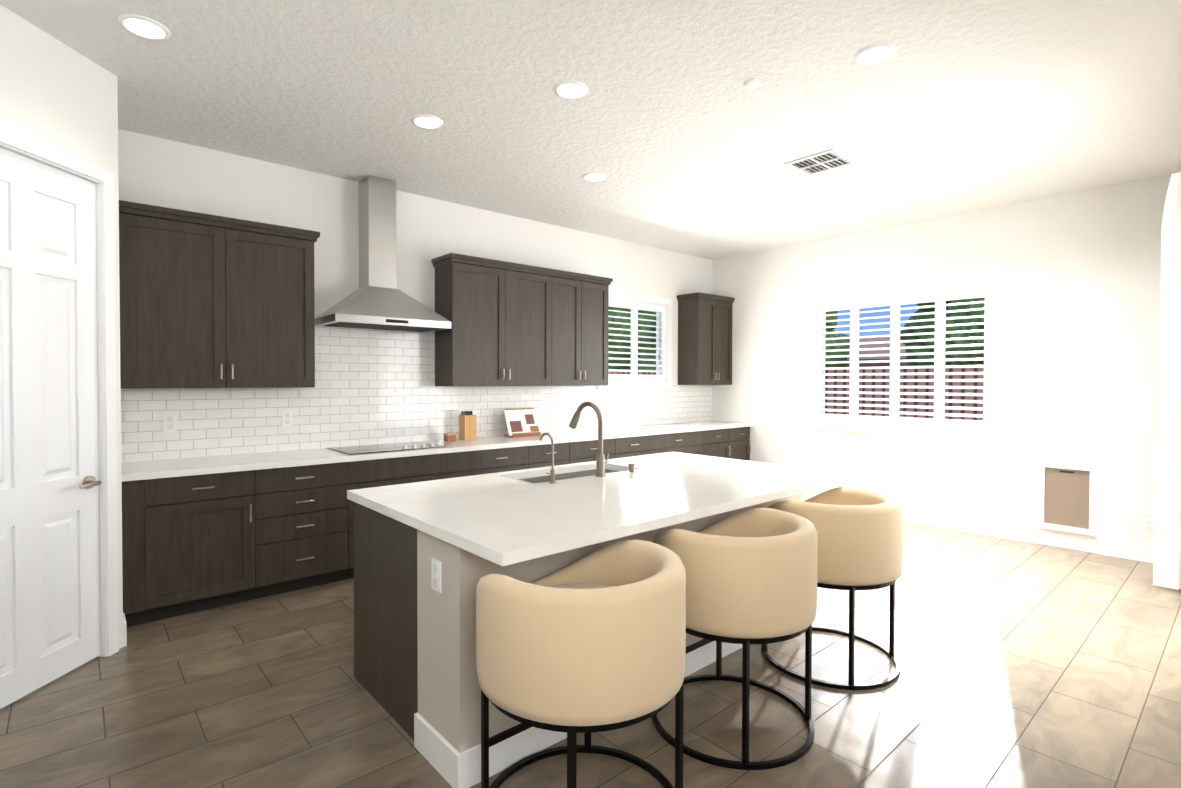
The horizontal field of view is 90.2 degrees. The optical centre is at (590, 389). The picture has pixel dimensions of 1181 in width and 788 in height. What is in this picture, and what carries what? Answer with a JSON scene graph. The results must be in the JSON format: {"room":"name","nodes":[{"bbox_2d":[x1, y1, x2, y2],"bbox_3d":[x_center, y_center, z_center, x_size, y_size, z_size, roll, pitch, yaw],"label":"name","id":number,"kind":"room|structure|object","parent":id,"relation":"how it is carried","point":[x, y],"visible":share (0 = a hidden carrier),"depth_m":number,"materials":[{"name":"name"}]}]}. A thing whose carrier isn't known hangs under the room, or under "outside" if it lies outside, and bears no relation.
{"room":"kitchen","nodes":[
{"label":"kitchen","id":0,"kind":"room"},
{"bbox_2d":[0,4,122,648],"bbox_3d":[-2.875,-0.132,2.785,1.023,3.080,1.822,-1,1,-41],"label":"wall","id":1,"kind":"structure","parent":0,"point":[57,95],"depth_m":2.85,"materials":[{"name":"white paint"}]},
{"bbox_2d":[0,147,101,708],"bbox_3d":[-2.594,0.169,2.691,0.557,2.458,0.585,-1,1,-41],"label":"pantry door","id":2,"kind":"structure","parent":1,"relation":"in","point":[50,603],"depth_m":2.79,"materials":[{"name":"white paint"}]},
{"bbox_2d":[0,127,118,656],"bbox_3d":[-2.623,0.142,2.486,0.156,2.542,1.301,0,1,2],"label":"door frame","id":3,"kind":"structure","parent":1,"relation":"attached to","point":[102,180],"depth_m":3.08,"materials":[{"name":"white wood"}]},
{"bbox_2d":[118,129,711,461],"bbox_3d":[-0.846,-0.174,5.871,6.500,3.080,0.140,-1,1,-41],"label":"wall","id":4,"kind":"structure","parent":0,"point":[157,171],"depth_m":4.81,"materials":[{"name":"white paint"}]},
{"bbox_2d":[119,200,319,388],"bbox_3d":[-2.525,-0.578,4.054,1.155,1.135,0.361,-1,1,-41],"label":"upper cabinet","id":5,"kind":"object","parent":4,"relation":"attached to","point":[210,301],"visible":0.96,"depth_m":3.89,"materials":[{"name":"brown wood"}]},
{"bbox_2d":[315,175,450,331],"bbox_3d":[-1.654,-1.096,4.718,0.920,1.202,0.500,-1,1,-41],"label":"range hood","id":6,"kind":"object","parent":4,"relation":"attached to","point":[378,299],"visible":0.94,"depth_m":4.70,"materials":[{"name":"silver metal"}]},
{"bbox_2d":[121,326,711,461],"bbox_3d":[-0.724,-0.057,5.886,6.298,1.014,0.002,-1,1,-41],"label":"tile backsplash","id":7,"kind":"structure","parent":4,"relation":"attached to","point":[374,386],"depth_m":4.87,"materials":[{"name":"white tile"}]},
{"bbox_2d":[164,414,175,431],"bbox_3d":[-2.863,0.230,4.006,0.070,0.116,0.008,-1,1,-41],"label":"outlet","id":8,"kind":"object","parent":7,"relation":"attached to","point":[169,423],"visible":1,"depth_m":4.00,"materials":[{"name":"white plastic"}]},
{"bbox_2d":[282,411,291,425],"bbox_3d":[-2.314,0.224,4.488,0.070,0.116,0.008,-1,1,-41],"label":"outlet","id":9,"kind":"object","parent":7,"relation":"attached to","point":[286,418],"visible":1,"depth_m":4.49,"materials":[{"name":"white plastic"}]},
{"bbox_2d":[431,253,553,386],"bbox_3d":[-0.889,-0.596,5.490,1.100,1.135,0.361,-1,1,-41],"label":"upper cabinet","id":10,"kind":"object","parent":4,"relation":"attached to","point":[497,314],"visible":1,"depth_m":5.31,"materials":[{"name":"brown wood"}]},
{"bbox_2d":[551,269,612,385],"bbox_3d":[-0.179,-0.604,6.114,0.790,1.135,0.361,-1,1,-41],"label":"upper cabinet","id":11,"kind":"object","parent":4,"relation":"attached to","point":[580,318],"visible":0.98,"depth_m":5.98,"materials":[{"name":"brown wood"}]},
{"bbox_2d":[597,291,671,388],"bbox_3d":[0.499,-0.565,7.032,1.250,1.120,0.156,-1,1,-41],"label":"window shutter","id":12,"kind":"object","parent":4,"relation":"attached to","point":[662,309],"visible":0.69,"depth_m":7.07,"materials":[{"name":"white wood"}]},
{"bbox_2d":[676,292,734,384],"bbox_3d":[1.484,-0.623,7.574,0.736,1.135,0.361,-1,1,-41],"label":"upper cabinet","id":13,"kind":"object","parent":4,"relation":"attached to","point":[704,338],"visible":1,"depth_m":7.41,"materials":[{"name":"brown wood"}]},
{"bbox_2d":[0,521,1180,787],"bbox_3d":[1.895,1.450,2.223,7.501,0.050,9.280,-1,1,-41],"label":"floor","id":14,"kind":"structure","parent":0,"point":[1028,665],"depth_m":2.66,"materials":[{"name":"ceramic"}]},
{"bbox_2d":[122,469,256,626],"bbox_3d":[-2.633,0.956,3.821,0.685,0.876,0.607,-1,1,-41],"label":"base cabinet","id":15,"kind":"object","parent":14,"relation":"on","point":[203,533],"depth_m":3.59,"materials":[{"name":"brown wood"}]},
{"bbox_2d":[121,421,751,480],"bbox_3d":[-0.515,0.474,5.655,6.296,0.040,0.632,-1,1,-41],"label":"countertop","id":16,"kind":"structure","parent":15,"relation":"on","point":[235,463],"depth_m":4.32,"materials":[{"name":"white stone"}]},
{"bbox_2d":[327,441,445,454],"bbox_3d":[-1.619,0.452,4.684,0.760,0.029,0.500,-1,1,-41],"label":"cooktop","id":17,"kind":"object","parent":16,"relation":"in","point":[363,449],"visible":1,"depth_m":4.64,"materials":[{"name":"black glass"}]},
{"bbox_2d":[443,433,456,441],"bbox_3d":[-1.245,0.426,5.212,0.084,0.066,0.084,-1,1,-41],"label":"box","id":18,"kind":"object","parent":16,"relation":"on","point":[449,437],"visible":1,"depth_m":5.18,"materials":[{"name":"brown wood"}]},
{"bbox_2d":[459,411,475,439],"bbox_3d":[-1.116,0.327,5.350,0.118,0.260,0.100,-1,1,-41],"label":"knife block","id":19,"kind":"object","parent":16,"relation":"on","point":[467,425],"visible":1,"depth_m":5.32,"materials":[{"name":"brown wood"}]},
{"bbox_2d":[504,408,541,436],"bbox_3d":[-0.663,0.320,5.730,0.380,0.264,0.165,-1,1,-41],"label":"cookbook stand","id":20,"kind":"object","parent":16,"relation":"on","point":[521,422],"visible":1,"depth_m":5.71,"materials":[{"name":"brown wood"}]},
{"bbox_2d":[257,461,360,598],"bbox_3d":[-2.154,0.950,4.241,0.722,0.876,0.607,-1,1,-41],"label":"base cabinet","id":21,"kind":"object","parent":14,"relation":"on","point":[305,530],"depth_m":4.02,"materials":[{"name":"brown wood"}]},
{"bbox_2d":[361,449,480,488],"bbox_3d":[-1.539,0.943,4.781,1.046,0.876,0.607,-1,1,-41],"label":"base cabinet","id":22,"kind":"object","parent":14,"relation":"on","point":[394,470],"depth_m":4.56,"materials":[{"name":"brown wood"}]},
{"bbox_2d":[481,445,536,473],"bbox_3d":[-0.974,0.937,5.277,0.722,0.876,0.607,-1,1,-41],"label":"base cabinet","id":23,"kind":"object","parent":14,"relation":"on","point":[492,460],"depth_m":5.10,"materials":[{"name":"brown wood"}]},
{"bbox_2d":[537,441,576,467],"bbox_3d":[-0.576,0.932,5.626,0.602,0.876,0.607,-1,1,-41],"label":"base cabinet","id":24,"kind":"object","parent":14,"relation":"on","point":[567,453],"depth_m":5.46,"materials":[{"name":"brown wood"}]},
{"bbox_2d":[347,468,805,787],"bbox_3d":[0.088,0.969,3.260,2.410,0.876,1.065,-1,1,-41],"label":"kitchen island","id":25,"kind":"object","parent":14,"relation":"on","point":[428,555],"depth_m":2.32,"materials":[{"name":"wood"}]},
{"bbox_2d":[347,473,674,567],"bbox_3d":[-0.428,0.520,2.623,0.810,0.040,1.390,-1,1,-41],"label":"island countertop","id":26,"kind":"structure","parent":25,"relation":"on","point":[502,520],"depth_m":2.37,"materials":[{"name":"white stone"}]},
{"bbox_2d":[495,461,778,523],"bbox_3d":[0.177,0.513,3.154,0.800,0.040,1.390,-1,1,-41],"label":"island countertop","id":27,"kind":"structure","parent":25,"relation":"on","point":[690,497],"depth_m":2.90,"materials":[{"name":"white stone"}]},
{"bbox_2d":[540,433,555,483],"bbox_3d":[-0.237,0.362,3.123,0.061,0.261,0.133,-1,1,-41],"label":"filter faucet","id":28,"kind":"object","parent":27,"relation":"on","point":[552,476],"visible":1,"depth_m":3.09,"materials":[{"name":"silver metal"}]},
{"bbox_2d":[569,401,608,476],"bbox_3d":[-0.009,0.279,3.420,0.096,0.420,0.299,-1,1,-41],"label":"faucet","id":29,"kind":"object","parent":27,"relation":"on","point":[600,464],"visible":1,"depth_m":3.31,"materials":[{"name":"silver metal"}]},
{"bbox_2d":[628,463,634,471],"bbox_3d":[0.244,0.463,3.485,0.039,0.050,0.040,-1,1,-41],"label":"soap dispenser","id":30,"kind":"object","parent":27,"relation":"on","point":[631,466],"visible":1,"depth_m":3.47,"materials":[{"name":"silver metal"}]},
{"bbox_2d":[605,452,854,499],"bbox_3d":[0.782,0.506,3.685,0.810,0.040,1.390,-1,1,-41],"label":"island countertop","id":31,"kind":"structure","parent":25,"relation":"on","point":[790,480],"depth_m":3.50,"materials":[{"name":"white stone"}]},
{"bbox_2d":[476,540,685,787],"bbox_3d":[-0.031,0.993,1.972,0.690,0.864,0.690,-1,1,-41],"label":"stool","id":32,"kind":"object","parent":14,"relation":"on","point":[589,644],"visible":1,"depth_m":1.68,"materials":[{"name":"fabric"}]},
{"bbox_2d":[577,437,620,462],"bbox_3d":[-0.173,0.928,5.979,0.732,0.876,0.607,-1,1,-41],"label":"base cabinet","id":33,"kind":"object","parent":14,"relation":"on","point":[587,451],"depth_m":5.77,"materials":[{"name":"brown wood"}]},
{"bbox_2d":[621,437,656,457],"bbox_3d":[0.242,0.923,6.344,0.637,0.876,0.607,-1,1,-41],"label":"base cabinet","id":34,"kind":"object","parent":14,"relation":"on","point":[630,446],"depth_m":6.16,"materials":[{"name":"brown wood"}]},
{"bbox_2d":[657,429,708,455],"bbox_3d":[0.768,0.917,6.806,1.027,0.876,0.607,-1,1,-41],"label":"base cabinet","id":35,"kind":"object","parent":14,"relation":"on","point":[691,443],"depth_m":6.67,"materials":[{"name":"brown wood"}]},
{"bbox_2d":[709,429,732,458],"bbox_3d":[1.305,0.911,7.277,0.667,0.876,0.607,-1,1,-41],"label":"base cabinet","id":36,"kind":"object","parent":14,"relation":"on","point":[720,440],"depth_m":7.12,"materials":[{"name":"brown wood"}]},
{"bbox_2d":[652,508,817,769],"bbox_3d":[0.604,0.985,2.529,0.690,0.864,0.690,-1,1,-41],"label":"stool","id":37,"kind":"object","parent":14,"relation":"on","point":[751,576],"visible":0.9,"depth_m":2.22,"materials":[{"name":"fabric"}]},
{"bbox_2d":[733,425,751,460],"bbox_3d":[1.646,0.907,7.576,0.504,0.876,0.607,-1,1,-41],"label":"base cabinet","id":38,"kind":"object","parent":14,"relation":"on","point":[741,437],"depth_m":7.40,"materials":[{"name":"brown wood"}]},
{"bbox_2d":[761,486,902,689],"bbox_3d":[1.254,0.978,3.100,0.690,0.864,0.690,-1,1,-41],"label":"stool","id":39,"kind":"object","parent":14,"relation":"on","point":[859,530],"visible":0.58,"depth_m":2.78,"materials":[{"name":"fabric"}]},
{"bbox_2d":[0,0,1180,259],"bbox_3d":[1.901,-1.679,2.176,7.501,0.050,9.280,-1,1,-41],"label":"ceiling","id":40,"kind":"structure","parent":0,"point":[676,132],"depth_m":3.41,"materials":[{"name":"white paint"}]},
{"bbox_2d":[118,14,170,39],"bbox_3d":[-2.054,-1.664,2.710,0.196,0.010,0.196,-1,1,-41],"label":"recessed light","id":41,"kind":"object","parent":40,"relation":"in","point":[144,27],"visible":0.94,"depth_m":2.70,"materials":[{"name":"white plastic"}]},
{"bbox_2d":[411,114,442,128],"bbox_3d":[-1.026,-1.677,3.692,0.196,0.010,0.196,-1,1,-41],"label":"recessed light","id":42,"kind":"object","parent":40,"relation":"in","point":[426,121],"visible":0.96,"depth_m":3.67,"materials":[{"name":"white plastic"}]},
{"bbox_2d":[553,81,587,98],"bbox_3d":[-0.110,-1.669,3.285,0.196,0.010,0.196,-1,1,-41],"label":"recessed light","id":43,"kind":"object","parent":40,"relation":"in","point":[570,89],"visible":0.96,"depth_m":3.27,"materials":[{"name":"white plastic"}]},
{"bbox_2d":[582,172,606,180],"bbox_3d":[0.031,-1.690,4.686,0.196,0.010,0.196,-1,1,-41],"label":"recessed light","id":44,"kind":"object","parent":40,"relation":"in","point":[594,176],"visible":0.94,"depth_m":4.66,"materials":[{"name":"white plastic"}]},
{"bbox_2d":[744,79,758,88],"bbox_3d":[0.877,-1.661,3.207,0.080,0.020,0.080,-1,1,-41],"label":"ceiling sensor","id":45,"kind":"object","parent":40,"relation":"attached to","point":[751,83],"visible":0.98,"depth_m":3.19,"materials":[{"name":"white plastic"}]},
{"bbox_2d":[784,148,857,176],"bbox_3d":[1.711,-1.681,4.379,0.380,0.012,0.380,-1,1,-41],"label":"ceiling vent","id":46,"kind":"object","parent":40,"relation":"in","point":[822,162],"visible":1,"depth_m":4.37,"materials":[{"name":"white metal"}]},
{"bbox_2d":[854,42,897,64],"bbox_3d":[1.415,-1.661,2.921,0.196,0.010,0.196,-1,1,-41],"label":"recessed light","id":47,"kind":"object","parent":40,"relation":"in","point":[876,53],"visible":0.94,"depth_m":2.90,"materials":[{"name":"white"}]},
{"bbox_2d":[712,175,1170,553],"bbox_3d":[3.229,-0.173,6.262,0.140,3.080,4.930,-1,1,-41],"label":"wall","id":48,"kind":"structure","parent":0,"point":[1080,272],"depth_m":5.39,"materials":[{"name":"white paint"}]},
{"bbox_2d":[807,275,1001,440],"bbox_3d":[3.239,-0.298,6.234,0.156,1.540,1.910,-1,1,-41],"label":"window shutter","id":49,"kind":"object","parent":48,"relation":"attached to","point":[987,428],"visible":1,"depth_m":6.09,"materials":[{"name":"white wood"}]},
{"bbox_2d":[804,493,1034,542],"bbox_3d":[2.815,1.296,6.634,0.015,0.130,3.580,-1,1,-41],"label":"baseboard","id":50,"kind":"structure","parent":48,"relation":"attached to","point":[1014,532],"depth_m":5.67,"materials":[{"name":"white wood"}]},
{"bbox_2d":[1037,461,1096,535],"bbox_3d":[4.139,0.941,5.116,0.021,0.590,0.400,-1,1,-41],"label":"pet door","id":51,"kind":"structure","parent":48,"relation":"in","point":[1067,497],"depth_m":5.11,"materials":[{"name":"white plastic"}]},
{"bbox_2d":[1099,538,1152,562],"bbox_3d":[4.540,1.328,4.669,0.015,0.130,0.770,-1,1,-41],"label":"baseboard","id":52,"kind":"structure","parent":48,"relation":"attached to","point":[1136,552],"depth_m":4.82,"materials":[{"name":"white wood"}]},
{"bbox_2d":[1142,512,1153,526],"bbox_3d":[4.486,1.047,4.731,0.008,0.116,0.070,-1,1,-41],"label":"outlet","id":53,"kind":"object","parent":48,"relation":"attached to","point":[1148,519],"visible":0.88,"depth_m":4.73,"materials":[{"name":"white plastic"}]},
{"label":"outside","id":54,"kind":"structure","parent":0,"visible":0},
{"bbox_3d":[1.870,1.496,11.516,55.000,0.180,55.000,-1,1,-41],"label":"ground","id":55,"kind":"structure","parent":54,"visible":0},
{"bbox_2d":[608,307,655,369],"bbox_3d":[1.856,-2.032,21.262,4.273,6.584,4.523,-1,1,-41],"label":"tree","id":56,"kind":"object","parent":55,"relation":"on","point":[621,320],"visible":0.15,"depth_m":19.85,"materials":[{"name":"green plant"}]},
{"bbox_2d":[608,367,983,420],"bbox_3d":[0.893,0.607,3.991,17.620,1.820,23.000,-1,1,-41],"label":"fence","id":57,"kind":"object","parent":55,"relation":"on","point":[919,370],"depth_m":11.24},
{"bbox_2d":[825,311,849,366],"bbox_3d":[6.022,-1.423,16.508,2.567,5.522,2.192,-1,1,-41],"label":"tree","id":58,"kind":"object","parent":55,"relation":"on","point":[834,342],"visible":0.08,"depth_m":15.76,"materials":[{"name":"green plant"}]},
{"bbox_2d":[845,337,905,366],"bbox_3d":[14.503,-0.598,25.900,9.800,3.620,8.800,-1,1,-41],"label":"house","id":59,"kind":"structure","parent":55,"relation":"on","point":[876,339],"depth_m":23.46,"materials":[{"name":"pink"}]},
{"bbox_2d":[900,300,951,365],"bbox_3d":[10.869,-1.312,16.426,3.574,5.320,3.846,-1,1,-41],"label":"tree","id":60,"kind":"object","parent":55,"relation":"on","point":[919,330],"visible":0.04,"depth_m":16.13,"materials":[{"name":"green plant"}]},
{"bbox_2d":[925,297,984,365],"bbox_3d":[8.753,-1.006,13.038,2.404,4.802,3.008,-1,1,-41],"label":"tree","id":61,"kind":"object","parent":55,"relation":"on","point":[969,327],"visible":0.17,"depth_m":12.54,"materials":[{"name":"green plant"}]},
{"bbox_3d":[3.686,-1.521,3.510,2.722,0.060,0.239,-1,1,-41],"label":"curtain rod","id":62,"kind":"object","parent":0,"visible":0},
{"bbox_2d":[1153,172,1180,589],"bbox_3d":[4.192,-0.087,4.172,0.399,2.933,0.280,-1,1,-41],"label":"curtain","id":63,"kind":"object","parent":62,"relation":"hanging from","point":[1167,543],"visible":1,"depth_m":4.10,"materials":[{"name":"fabric"}]}
]}

